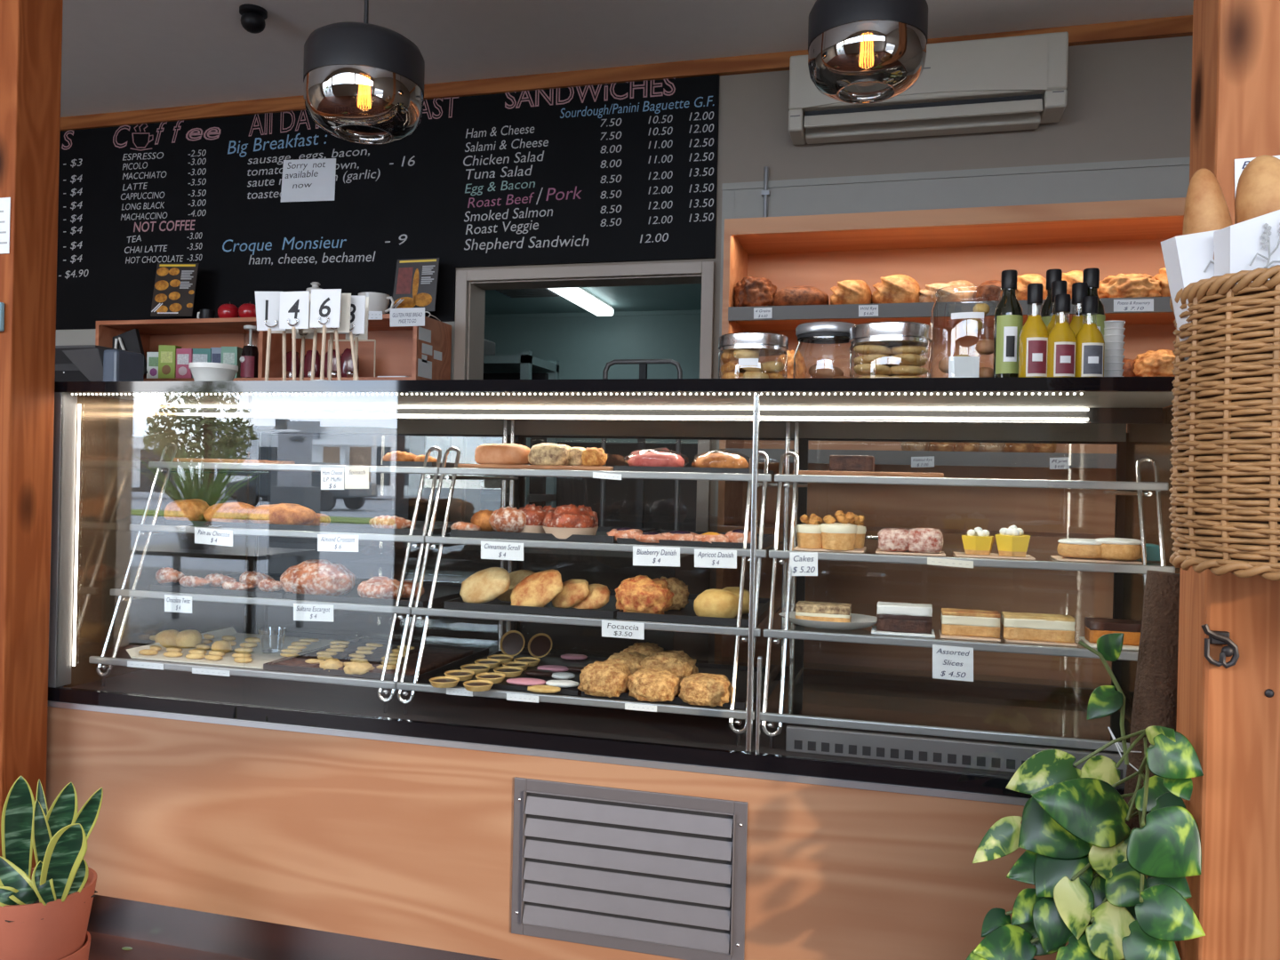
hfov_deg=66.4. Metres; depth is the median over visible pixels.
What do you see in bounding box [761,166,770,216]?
conduit pipe
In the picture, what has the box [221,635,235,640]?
biscuit
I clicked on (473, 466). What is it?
serving board
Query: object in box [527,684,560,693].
biscuit
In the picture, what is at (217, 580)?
pastry twist
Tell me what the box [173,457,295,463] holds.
serving board
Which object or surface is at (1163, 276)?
bread loaf
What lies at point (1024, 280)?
bread loaf
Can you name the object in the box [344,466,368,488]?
price card
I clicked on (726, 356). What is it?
biscuit
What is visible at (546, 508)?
scroll
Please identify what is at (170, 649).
biscuit
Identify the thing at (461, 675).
tart
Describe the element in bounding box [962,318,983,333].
bun
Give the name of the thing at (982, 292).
bread loaf
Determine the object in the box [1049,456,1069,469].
price card
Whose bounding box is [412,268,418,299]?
print
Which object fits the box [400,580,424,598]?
pastry
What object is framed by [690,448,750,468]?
pastry
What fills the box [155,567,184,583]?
pastry twist
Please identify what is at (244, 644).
biscuit
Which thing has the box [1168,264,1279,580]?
wicker basket
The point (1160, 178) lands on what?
trim
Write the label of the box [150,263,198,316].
poster
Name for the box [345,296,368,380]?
stand
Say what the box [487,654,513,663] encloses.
tart
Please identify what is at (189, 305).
print
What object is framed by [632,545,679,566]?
price card
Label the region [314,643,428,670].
sheet
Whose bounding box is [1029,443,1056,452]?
bread loaf
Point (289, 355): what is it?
packet
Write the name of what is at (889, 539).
lamington
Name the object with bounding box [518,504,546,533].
scroll
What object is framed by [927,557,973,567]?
price card
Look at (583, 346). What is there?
wall
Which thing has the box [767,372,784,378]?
biscuit
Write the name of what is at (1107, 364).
paper cup
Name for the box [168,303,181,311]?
print
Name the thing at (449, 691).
price card
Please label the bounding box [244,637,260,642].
biscuit
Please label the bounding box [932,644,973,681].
price card
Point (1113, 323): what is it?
paper cup
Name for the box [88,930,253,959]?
floor
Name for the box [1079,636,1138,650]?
card
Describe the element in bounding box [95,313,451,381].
cubby shelf
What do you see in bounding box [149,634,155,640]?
biscuit
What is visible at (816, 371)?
biscuit
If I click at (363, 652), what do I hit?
biscuit
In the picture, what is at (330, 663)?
biscuit
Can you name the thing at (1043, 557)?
shelf
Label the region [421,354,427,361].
paper note
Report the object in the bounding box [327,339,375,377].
wire rack
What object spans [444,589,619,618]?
baking tray
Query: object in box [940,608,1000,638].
cake slice
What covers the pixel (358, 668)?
biscuit
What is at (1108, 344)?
paper cup
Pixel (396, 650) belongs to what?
biscuit
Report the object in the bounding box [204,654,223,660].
biscuit
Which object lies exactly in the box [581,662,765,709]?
baking tray
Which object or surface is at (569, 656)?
biscuit
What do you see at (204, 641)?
biscuit
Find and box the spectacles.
[424,311,440,321]
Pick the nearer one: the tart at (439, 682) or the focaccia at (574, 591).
the tart at (439, 682)
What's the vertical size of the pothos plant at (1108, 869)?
1.015 m
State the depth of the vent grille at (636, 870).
1.98 m
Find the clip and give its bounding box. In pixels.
[0,302,4,331]
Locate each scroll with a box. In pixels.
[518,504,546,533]
[542,504,595,538]
[543,504,556,511]
[577,504,598,535]
[614,575,674,614]
[659,576,689,610]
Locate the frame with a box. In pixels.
[112,328,147,375]
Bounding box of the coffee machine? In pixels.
[54,344,143,381]
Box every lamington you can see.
[877,528,908,551]
[907,528,943,552]
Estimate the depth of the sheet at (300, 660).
2.44 m
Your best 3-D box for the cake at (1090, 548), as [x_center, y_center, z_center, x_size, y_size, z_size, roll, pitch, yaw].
[0.922,0.142,2.036,0.092,0.040,0.093,1,0,35]
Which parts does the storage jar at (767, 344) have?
glass, lid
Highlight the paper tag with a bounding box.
[948,356,979,377]
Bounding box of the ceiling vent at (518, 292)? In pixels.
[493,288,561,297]
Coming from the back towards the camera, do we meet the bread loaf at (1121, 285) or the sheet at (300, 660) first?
the bread loaf at (1121, 285)
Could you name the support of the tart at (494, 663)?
on the baking tray at (550, 659)
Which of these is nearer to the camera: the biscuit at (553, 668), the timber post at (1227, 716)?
the timber post at (1227, 716)
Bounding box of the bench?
[59,536,710,687]
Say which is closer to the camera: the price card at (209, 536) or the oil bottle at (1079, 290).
the oil bottle at (1079, 290)
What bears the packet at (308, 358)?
on the cubby shelf at (398, 348)
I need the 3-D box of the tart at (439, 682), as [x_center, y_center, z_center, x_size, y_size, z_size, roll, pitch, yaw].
[-0.438,0.453,2.187,0.068,0.014,0.068,1,0,15]
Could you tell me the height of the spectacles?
0.031 m
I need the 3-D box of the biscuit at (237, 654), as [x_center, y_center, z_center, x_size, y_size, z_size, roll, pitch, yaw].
[-0.999,0.440,2.455,0.048,0.014,0.026,1,0,7]
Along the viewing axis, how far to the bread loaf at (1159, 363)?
3.25 m
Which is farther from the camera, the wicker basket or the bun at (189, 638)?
the bun at (189, 638)
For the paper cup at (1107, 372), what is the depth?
1.92 m
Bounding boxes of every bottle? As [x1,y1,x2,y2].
[240,325,258,377]
[992,269,1023,377]
[1017,282,1048,377]
[1039,268,1067,327]
[1047,280,1067,333]
[1047,294,1076,376]
[1069,281,1087,335]
[1075,267,1105,337]
[1075,296,1104,376]
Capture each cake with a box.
[474,443,530,464]
[795,513,823,548]
[820,510,857,550]
[829,455,874,471]
[848,514,866,548]
[1056,537,1102,559]
[1095,537,1141,560]
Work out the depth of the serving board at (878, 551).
2.09 m
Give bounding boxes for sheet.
[126,626,362,669]
[267,641,383,667]
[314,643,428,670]
[368,647,472,675]
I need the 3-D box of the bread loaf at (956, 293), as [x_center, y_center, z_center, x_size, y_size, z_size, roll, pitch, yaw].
[1.070,-0.652,3.478,0.163,0.086,0.221,1,0,15]
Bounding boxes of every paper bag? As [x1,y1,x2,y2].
[1160,229,1219,360]
[1213,209,1279,283]
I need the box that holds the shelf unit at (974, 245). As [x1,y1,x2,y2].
[714,197,1186,688]
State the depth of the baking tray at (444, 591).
2.39 m
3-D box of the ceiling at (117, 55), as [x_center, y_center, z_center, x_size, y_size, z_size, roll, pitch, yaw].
[-1.119,-1.803,1.663,8.000,0.100,5.590,1,0,15]
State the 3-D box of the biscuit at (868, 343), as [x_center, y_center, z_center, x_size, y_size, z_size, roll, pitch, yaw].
[0.492,-0.294,2.058,0.078,0.022,0.078,1,0,43]
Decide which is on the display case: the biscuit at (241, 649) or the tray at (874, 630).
the tray at (874, 630)
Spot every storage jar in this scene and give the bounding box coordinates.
[718,332,788,378]
[792,321,859,378]
[848,320,932,377]
[929,284,1002,377]
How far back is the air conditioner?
3.62 m
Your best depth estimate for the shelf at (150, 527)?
2.47 m
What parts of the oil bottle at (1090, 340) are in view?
label panel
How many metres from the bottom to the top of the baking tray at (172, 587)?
0.013 m
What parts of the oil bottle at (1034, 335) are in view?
label panel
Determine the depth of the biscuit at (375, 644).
2.58 m
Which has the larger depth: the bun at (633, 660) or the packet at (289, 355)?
the packet at (289, 355)
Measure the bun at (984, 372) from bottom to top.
0.029 m
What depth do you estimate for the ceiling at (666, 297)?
6.78 m
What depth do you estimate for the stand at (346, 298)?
2.24 m
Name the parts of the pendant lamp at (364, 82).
lamp shade, cord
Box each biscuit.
[138,648,158,655]
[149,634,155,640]
[150,645,161,650]
[162,651,183,656]
[166,647,182,652]
[185,653,205,658]
[188,648,207,654]
[195,643,210,649]
[201,639,212,644]
[203,633,214,639]
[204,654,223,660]
[208,649,225,655]
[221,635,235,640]
[228,640,236,646]
[232,652,251,657]
[233,647,253,652]
[233,656,253,663]
[239,642,257,647]
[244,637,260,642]
[280,648,302,653]
[280,652,299,656]
[287,644,306,649]
[290,640,311,645]
[298,638,319,642]
[304,658,324,663]
[316,650,337,655]
[317,655,333,659]
[319,658,343,670]
[325,648,345,652]
[329,644,348,647]
[330,640,350,644]
[343,660,375,674]
[348,652,365,657]
[350,657,367,661]
[355,649,373,654]
[357,646,376,650]
[365,642,383,647]
[376,664,396,669]
[380,660,402,664]
[381,656,398,660]
[389,652,405,656]
[391,648,406,653]
[397,645,415,649]
[506,678,546,685]
[524,669,554,676]
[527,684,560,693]
[536,664,568,671]
[545,680,579,687]
[552,672,575,679]
[560,653,587,660]
[567,664,585,671]
[720,351,735,363]
[720,359,743,374]
[721,371,743,378]
[733,349,759,359]
[739,361,762,371]
[743,371,768,378]
[760,360,783,373]
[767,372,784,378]
[808,364,843,378]
[832,376,851,377]
[853,344,891,355]
[853,353,891,365]
[853,363,890,375]
[858,375,890,377]
[861,342,888,345]
[888,353,927,366]
[889,344,927,355]
[889,365,927,375]
[890,375,921,377]
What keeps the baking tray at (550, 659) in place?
on the display case
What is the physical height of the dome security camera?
0.083 m
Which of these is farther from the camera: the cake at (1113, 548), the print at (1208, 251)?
the cake at (1113, 548)
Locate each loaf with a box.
[528,442,570,465]
[733,276,776,306]
[773,286,829,305]
[777,349,806,378]
[830,280,871,304]
[872,274,920,303]
[901,441,929,450]
[919,283,964,302]
[928,441,954,451]
[947,280,976,301]
[952,442,980,451]
[973,280,1002,301]
[978,442,1005,452]
[1002,442,1031,452]
[1015,273,1047,300]
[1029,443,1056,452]
[1062,270,1082,298]
[1097,273,1161,298]
[1122,358,1135,376]
[1133,349,1175,376]
[1153,268,1170,296]
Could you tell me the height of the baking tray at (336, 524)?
0.013 m
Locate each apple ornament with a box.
[217,301,239,318]
[238,301,255,317]
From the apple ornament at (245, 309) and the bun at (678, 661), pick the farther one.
the apple ornament at (245, 309)
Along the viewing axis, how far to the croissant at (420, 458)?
2.49 m
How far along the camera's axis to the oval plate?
2.08 m
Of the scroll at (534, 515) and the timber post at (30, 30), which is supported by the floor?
the timber post at (30, 30)
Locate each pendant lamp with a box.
[303,0,424,144]
[808,0,927,103]
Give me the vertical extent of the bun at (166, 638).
0.045 m
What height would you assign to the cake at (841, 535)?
0.085 m
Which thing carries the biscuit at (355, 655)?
on the sheet at (374, 659)
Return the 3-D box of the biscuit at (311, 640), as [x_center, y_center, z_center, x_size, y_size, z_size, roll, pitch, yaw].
[-0.895,0.434,2.645,0.056,0.010,0.025,1,0,-7]
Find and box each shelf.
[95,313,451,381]
[136,522,450,535]
[200,570,400,579]
[432,533,788,551]
[480,350,559,511]
[771,538,1170,566]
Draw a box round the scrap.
[121,946,132,950]
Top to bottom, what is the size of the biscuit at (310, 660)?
0.010 m
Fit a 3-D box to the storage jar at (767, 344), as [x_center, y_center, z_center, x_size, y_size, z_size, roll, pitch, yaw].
[0.245,-0.255,2.125,0.152,0.112,0.153,1,0,15]
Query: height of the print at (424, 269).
0.079 m
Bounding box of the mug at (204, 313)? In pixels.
[196,309,215,318]
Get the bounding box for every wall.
[455,35,1192,660]
[484,314,700,443]
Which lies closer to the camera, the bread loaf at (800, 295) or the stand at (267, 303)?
the stand at (267, 303)
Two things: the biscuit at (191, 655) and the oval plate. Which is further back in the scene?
the biscuit at (191, 655)
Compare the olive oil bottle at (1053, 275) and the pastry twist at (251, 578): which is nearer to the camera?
the olive oil bottle at (1053, 275)
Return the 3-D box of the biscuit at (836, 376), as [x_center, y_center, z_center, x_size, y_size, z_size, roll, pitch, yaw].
[0.462,-0.215,2.233,0.074,0.041,0.073,1,0,-9]
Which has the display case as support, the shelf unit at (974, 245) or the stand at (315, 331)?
the stand at (315, 331)
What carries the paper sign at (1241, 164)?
attached to the timber post at (1227, 716)
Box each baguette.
[1184,168,1230,234]
[1232,154,1279,224]
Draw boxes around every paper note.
[280,158,335,202]
[417,358,431,379]
[418,326,431,343]
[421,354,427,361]
[422,343,432,355]
[433,350,441,360]
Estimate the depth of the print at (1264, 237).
1.15 m
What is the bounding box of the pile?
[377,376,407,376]
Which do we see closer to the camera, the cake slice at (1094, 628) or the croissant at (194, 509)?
the cake slice at (1094, 628)
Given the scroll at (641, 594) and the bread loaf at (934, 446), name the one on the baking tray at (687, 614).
the scroll at (641, 594)
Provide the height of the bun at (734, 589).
0.062 m
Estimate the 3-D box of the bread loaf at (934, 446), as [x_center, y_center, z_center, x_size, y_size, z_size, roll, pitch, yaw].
[1.080,-0.132,3.515,0.105,0.071,0.221,1,0,18]
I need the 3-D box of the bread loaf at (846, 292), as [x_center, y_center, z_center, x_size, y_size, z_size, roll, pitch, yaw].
[0.768,-0.670,3.562,0.151,0.108,0.214,1,0,20]
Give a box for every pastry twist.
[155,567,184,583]
[178,576,211,587]
[204,573,236,587]
[221,580,254,590]
[239,570,273,587]
[257,578,283,591]
[450,521,480,530]
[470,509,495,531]
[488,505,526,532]
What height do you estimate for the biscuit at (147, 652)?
0.014 m
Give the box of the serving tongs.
[865,535,878,539]
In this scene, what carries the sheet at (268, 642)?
on the display case
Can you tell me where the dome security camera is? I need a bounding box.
[239,3,267,33]
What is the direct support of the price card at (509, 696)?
attached to the display case
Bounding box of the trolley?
[599,359,682,530]
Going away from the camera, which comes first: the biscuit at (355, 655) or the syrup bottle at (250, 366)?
the biscuit at (355, 655)
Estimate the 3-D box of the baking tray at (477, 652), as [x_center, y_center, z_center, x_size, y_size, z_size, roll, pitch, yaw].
[-0.653,0.451,2.479,0.408,0.013,0.400,1,0,15]
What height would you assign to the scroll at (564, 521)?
0.081 m
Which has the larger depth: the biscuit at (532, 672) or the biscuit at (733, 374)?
the biscuit at (532, 672)
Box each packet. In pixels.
[286,350,300,377]
[303,350,320,377]
[324,349,341,377]
[340,348,359,377]
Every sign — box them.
[368,311,382,319]
[389,307,424,327]
[1234,155,1279,197]
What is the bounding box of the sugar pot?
[305,281,320,293]
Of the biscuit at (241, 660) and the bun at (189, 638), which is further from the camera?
the bun at (189, 638)
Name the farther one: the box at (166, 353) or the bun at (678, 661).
the box at (166, 353)
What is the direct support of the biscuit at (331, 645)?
on the sheet at (300, 660)
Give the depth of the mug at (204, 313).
4.34 m
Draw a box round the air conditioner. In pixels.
[788,32,1068,144]
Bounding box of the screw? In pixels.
[1264,688,1274,697]
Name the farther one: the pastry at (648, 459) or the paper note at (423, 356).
the paper note at (423, 356)
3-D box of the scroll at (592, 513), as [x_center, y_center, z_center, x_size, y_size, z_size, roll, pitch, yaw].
[-0.141,0.099,2.393,0.078,0.077,0.078,1,0,16]
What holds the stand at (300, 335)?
on the display case
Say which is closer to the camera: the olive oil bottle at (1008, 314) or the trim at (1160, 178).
the olive oil bottle at (1008, 314)
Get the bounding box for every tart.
[429,676,459,687]
[444,670,474,680]
[460,664,490,674]
[463,680,493,691]
[474,658,501,668]
[475,672,505,683]
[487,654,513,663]
[493,666,523,677]
[499,630,525,655]
[502,661,528,670]
[513,656,540,666]
[528,632,551,657]
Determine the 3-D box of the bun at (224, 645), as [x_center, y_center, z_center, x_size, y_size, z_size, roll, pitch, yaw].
[-1.078,0.428,2.518,0.046,0.032,0.045,1,0,15]
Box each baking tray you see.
[149,571,368,598]
[165,517,454,535]
[263,638,488,681]
[285,577,461,607]
[382,461,467,467]
[439,650,607,695]
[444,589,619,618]
[450,526,655,543]
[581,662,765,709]
[613,465,773,474]
[616,529,774,548]
[616,593,769,626]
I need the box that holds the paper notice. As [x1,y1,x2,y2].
[0,197,10,253]
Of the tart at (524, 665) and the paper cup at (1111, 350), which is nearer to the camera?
the paper cup at (1111, 350)
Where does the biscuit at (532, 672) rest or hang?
on the baking tray at (550, 659)
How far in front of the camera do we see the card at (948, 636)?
2.00 m
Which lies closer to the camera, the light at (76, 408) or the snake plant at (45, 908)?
the snake plant at (45, 908)
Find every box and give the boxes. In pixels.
[146,352,158,378]
[158,344,181,378]
[175,348,192,378]
[192,348,211,378]
[210,347,221,363]
[220,346,242,377]
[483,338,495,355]
[1136,543,1159,561]
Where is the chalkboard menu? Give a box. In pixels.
[56,74,719,329]
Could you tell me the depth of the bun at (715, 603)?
2.15 m
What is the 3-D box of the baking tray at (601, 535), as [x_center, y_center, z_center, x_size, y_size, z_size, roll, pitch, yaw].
[-0.206,0.133,2.488,0.407,0.016,0.400,1,0,15]
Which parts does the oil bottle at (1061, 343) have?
label panel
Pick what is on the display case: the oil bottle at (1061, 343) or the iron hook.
the oil bottle at (1061, 343)
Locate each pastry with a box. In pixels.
[280,559,356,595]
[357,576,405,599]
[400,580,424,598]
[624,447,688,467]
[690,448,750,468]
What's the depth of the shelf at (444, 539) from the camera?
2.26 m
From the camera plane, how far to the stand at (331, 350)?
2.32 m
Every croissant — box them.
[163,498,209,521]
[203,502,255,523]
[248,503,316,525]
[303,512,330,526]
[368,515,411,528]
[382,450,417,461]
[414,454,436,462]
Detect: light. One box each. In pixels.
[71,392,1082,395]
[72,404,80,665]
[175,405,1162,423]
[547,287,613,316]
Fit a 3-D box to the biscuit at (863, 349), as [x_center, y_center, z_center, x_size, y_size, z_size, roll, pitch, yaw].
[0.492,-0.273,2.059,0.077,0.023,0.078,1,0,43]
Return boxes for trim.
[55,313,455,521]
[60,15,1192,131]
[450,261,715,531]
[484,309,700,319]
[714,157,1190,516]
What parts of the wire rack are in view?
rod, rod, rod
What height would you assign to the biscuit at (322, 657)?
0.010 m
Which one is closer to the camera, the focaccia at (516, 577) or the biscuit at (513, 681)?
the biscuit at (513, 681)
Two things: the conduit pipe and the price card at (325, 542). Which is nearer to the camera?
the price card at (325, 542)
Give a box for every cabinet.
[270,434,451,521]
[556,441,697,531]
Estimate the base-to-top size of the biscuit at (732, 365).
0.033 m
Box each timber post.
[0,0,63,868]
[1174,0,1279,959]
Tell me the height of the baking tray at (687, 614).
0.016 m
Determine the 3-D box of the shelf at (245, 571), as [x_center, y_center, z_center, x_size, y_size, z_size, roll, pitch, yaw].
[-0.877,0.293,2.665,0.844,0.006,0.532,1,0,15]
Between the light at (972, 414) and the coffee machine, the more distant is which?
the coffee machine
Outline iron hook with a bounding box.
[1201,624,1239,668]
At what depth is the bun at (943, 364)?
2.03 m
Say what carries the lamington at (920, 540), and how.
on the serving board at (878, 551)
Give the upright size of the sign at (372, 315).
0.036 m
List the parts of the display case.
corner post, arm, panel, arm, arm, arm, shelf rail, corner post, shelf rail, shelf rail, shelf rail, kick plate, sliding door, arm, arm, arm, arm, arm, arm, arm, arm, edge trim, panel, shelf rail, shelf rail, shelf rail, shelf rail, sliding door, glass, glass, post, arm, post, arm, arm, arm, arm, arm, arm, shelf rail, shelf rail, door glass, sliding door, shelf rail, shelf rail, arm, arm, panel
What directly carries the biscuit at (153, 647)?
on the sheet at (268, 642)
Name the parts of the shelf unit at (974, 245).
shelf, shelf, shelf, shelf, shelf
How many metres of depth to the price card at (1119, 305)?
3.20 m
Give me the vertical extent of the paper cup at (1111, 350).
0.022 m
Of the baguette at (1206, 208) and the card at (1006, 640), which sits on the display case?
the card at (1006, 640)
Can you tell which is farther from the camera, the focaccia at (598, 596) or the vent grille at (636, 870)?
the focaccia at (598, 596)
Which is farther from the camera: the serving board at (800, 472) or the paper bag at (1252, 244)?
the serving board at (800, 472)
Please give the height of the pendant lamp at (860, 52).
1.017 m
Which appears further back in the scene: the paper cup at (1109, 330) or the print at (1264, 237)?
the paper cup at (1109, 330)
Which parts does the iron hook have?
plate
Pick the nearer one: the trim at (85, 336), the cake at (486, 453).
the cake at (486, 453)
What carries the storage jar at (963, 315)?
on the display case
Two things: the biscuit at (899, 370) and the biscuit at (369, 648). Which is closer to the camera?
the biscuit at (899, 370)
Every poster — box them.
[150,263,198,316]
[392,257,439,311]
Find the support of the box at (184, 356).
on the cubby shelf at (398, 348)
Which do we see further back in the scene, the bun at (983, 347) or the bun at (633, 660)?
the bun at (633, 660)
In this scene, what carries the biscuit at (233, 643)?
on the sheet at (268, 642)
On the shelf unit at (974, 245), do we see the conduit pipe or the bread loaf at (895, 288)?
the bread loaf at (895, 288)
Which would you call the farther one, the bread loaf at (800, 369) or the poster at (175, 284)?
the poster at (175, 284)
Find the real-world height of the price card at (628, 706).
0.013 m
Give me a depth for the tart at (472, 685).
2.15 m
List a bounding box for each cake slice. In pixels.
[795,600,851,622]
[876,601,932,633]
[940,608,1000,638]
[1000,611,1075,643]
[1083,617,1141,646]
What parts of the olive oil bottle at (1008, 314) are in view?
label panel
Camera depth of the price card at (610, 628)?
2.15 m
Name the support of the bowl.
on the display case
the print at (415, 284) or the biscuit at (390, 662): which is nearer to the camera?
the biscuit at (390, 662)
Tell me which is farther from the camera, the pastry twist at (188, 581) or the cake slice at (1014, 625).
the pastry twist at (188, 581)
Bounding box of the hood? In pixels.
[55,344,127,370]
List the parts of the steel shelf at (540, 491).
shelf, shelf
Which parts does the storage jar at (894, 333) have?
glass, lid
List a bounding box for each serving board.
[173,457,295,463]
[457,464,613,471]
[792,470,943,477]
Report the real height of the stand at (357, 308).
0.206 m
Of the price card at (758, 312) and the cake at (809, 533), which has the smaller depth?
the cake at (809, 533)
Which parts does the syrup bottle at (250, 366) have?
pump stem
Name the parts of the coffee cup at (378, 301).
handle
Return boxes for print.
[151,303,178,313]
[154,280,168,290]
[154,293,167,302]
[156,267,168,275]
[156,305,167,312]
[168,267,179,275]
[168,291,180,299]
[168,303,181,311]
[169,279,180,287]
[179,270,193,288]
[186,303,192,307]
[392,298,403,307]
[393,296,415,308]
[395,267,413,294]
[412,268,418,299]
[414,292,431,306]
[420,265,434,283]
[1203,246,1214,271]
[1248,222,1279,268]
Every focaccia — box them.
[459,567,510,603]
[496,569,534,601]
[510,568,562,607]
[551,578,590,607]
[571,584,610,608]
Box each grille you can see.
[511,776,748,959]
[785,725,1128,783]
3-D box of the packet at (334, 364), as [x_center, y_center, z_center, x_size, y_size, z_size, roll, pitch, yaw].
[-1.341,-0.503,4.264,0.077,0.144,0.059,1,0,4]
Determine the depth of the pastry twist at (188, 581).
2.53 m
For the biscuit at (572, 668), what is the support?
on the baking tray at (550, 659)
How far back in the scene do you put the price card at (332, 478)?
2.48 m
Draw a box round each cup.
[358,292,394,313]
[961,527,994,554]
[995,525,1030,556]
[1104,320,1125,327]
[1104,327,1125,335]
[1104,334,1125,341]
[1104,341,1125,348]
[1104,347,1124,355]
[1104,354,1124,361]
[1104,361,1124,368]
[1104,368,1124,375]
[1104,375,1124,376]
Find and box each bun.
[154,629,178,647]
[176,629,202,647]
[210,640,231,653]
[577,659,631,697]
[608,650,646,673]
[623,641,663,656]
[626,666,681,701]
[640,650,698,680]
[678,672,731,706]
[693,588,738,618]
[722,586,749,615]
[938,356,948,373]
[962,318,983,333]
[973,303,989,315]
[976,338,993,354]
[978,367,992,377]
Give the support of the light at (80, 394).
attached to the display case
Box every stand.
[255,291,285,380]
[271,328,299,380]
[279,290,309,380]
[291,328,313,380]
[303,293,320,380]
[309,288,341,380]
[318,332,346,380]
[320,293,351,380]
[337,295,366,380]
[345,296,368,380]
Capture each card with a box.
[127,660,163,669]
[164,594,191,613]
[192,667,229,676]
[194,527,232,546]
[293,603,333,621]
[317,534,358,551]
[320,467,343,489]
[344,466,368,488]
[446,688,472,696]
[480,540,523,560]
[506,693,538,703]
[592,472,621,479]
[601,619,644,639]
[624,703,656,711]
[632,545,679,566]
[694,548,736,567]
[753,307,772,319]
[789,552,817,575]
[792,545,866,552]
[858,304,878,316]
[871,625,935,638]
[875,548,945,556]
[911,456,934,467]
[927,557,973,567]
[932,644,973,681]
[938,629,1000,641]
[952,552,1035,559]
[1004,639,1077,646]
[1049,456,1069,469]
[1050,555,1142,564]
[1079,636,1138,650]
[1113,298,1153,311]
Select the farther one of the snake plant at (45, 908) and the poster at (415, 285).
the poster at (415, 285)
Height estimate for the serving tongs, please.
0.029 m
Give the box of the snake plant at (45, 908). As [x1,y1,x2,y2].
[0,775,103,959]
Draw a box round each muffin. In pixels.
[568,447,585,465]
[581,447,607,466]
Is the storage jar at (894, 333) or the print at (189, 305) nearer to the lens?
the storage jar at (894, 333)
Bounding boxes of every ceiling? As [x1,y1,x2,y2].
[60,0,1193,117]
[484,283,701,314]
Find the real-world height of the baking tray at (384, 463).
0.013 m
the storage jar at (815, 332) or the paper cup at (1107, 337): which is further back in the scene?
the storage jar at (815, 332)
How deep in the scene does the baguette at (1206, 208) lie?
1.21 m
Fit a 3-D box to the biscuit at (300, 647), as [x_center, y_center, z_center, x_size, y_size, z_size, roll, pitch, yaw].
[-0.890,0.434,2.539,0.048,0.011,0.027,1,0,15]
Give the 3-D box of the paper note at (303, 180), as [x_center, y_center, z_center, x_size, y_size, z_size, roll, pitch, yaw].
[-1.525,-1.378,4.493,0.286,0.201,0.002,1,0,15]
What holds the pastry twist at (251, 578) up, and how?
on the baking tray at (172, 587)
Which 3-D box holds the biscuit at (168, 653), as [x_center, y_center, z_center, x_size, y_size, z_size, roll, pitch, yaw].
[-1.170,0.436,2.449,0.048,0.014,0.026,1,0,-8]
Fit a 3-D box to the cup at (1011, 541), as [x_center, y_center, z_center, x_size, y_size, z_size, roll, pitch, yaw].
[0.783,0.127,2.053,0.068,0.065,0.078,1,0,-37]
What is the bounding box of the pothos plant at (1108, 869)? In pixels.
[965,570,1205,959]
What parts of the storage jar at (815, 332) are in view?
lid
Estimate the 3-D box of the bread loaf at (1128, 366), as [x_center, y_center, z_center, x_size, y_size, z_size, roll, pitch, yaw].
[1.675,-0.379,3.400,0.093,0.087,0.205,1,0,12]
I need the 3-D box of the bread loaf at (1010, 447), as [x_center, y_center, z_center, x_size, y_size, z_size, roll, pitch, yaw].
[1.326,-0.125,3.452,0.100,0.069,0.219,1,0,17]
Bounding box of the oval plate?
[778,611,877,630]
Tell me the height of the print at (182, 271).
0.085 m
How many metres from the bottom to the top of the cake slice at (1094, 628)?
0.044 m
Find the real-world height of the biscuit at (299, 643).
0.010 m
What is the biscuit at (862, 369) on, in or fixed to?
on the biscuit at (867, 376)
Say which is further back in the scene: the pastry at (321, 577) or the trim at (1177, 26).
the trim at (1177, 26)
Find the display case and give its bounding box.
[45,376,1180,959]
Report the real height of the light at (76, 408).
0.645 m
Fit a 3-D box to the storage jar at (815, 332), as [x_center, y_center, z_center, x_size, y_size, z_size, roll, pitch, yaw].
[0.427,-0.274,2.243,0.149,0.157,0.149,1,0,15]
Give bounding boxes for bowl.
[188,361,238,381]
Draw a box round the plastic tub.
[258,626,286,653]
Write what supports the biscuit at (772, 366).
on the biscuit at (773, 375)
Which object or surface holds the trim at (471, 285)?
attached to the wall at (1126, 100)

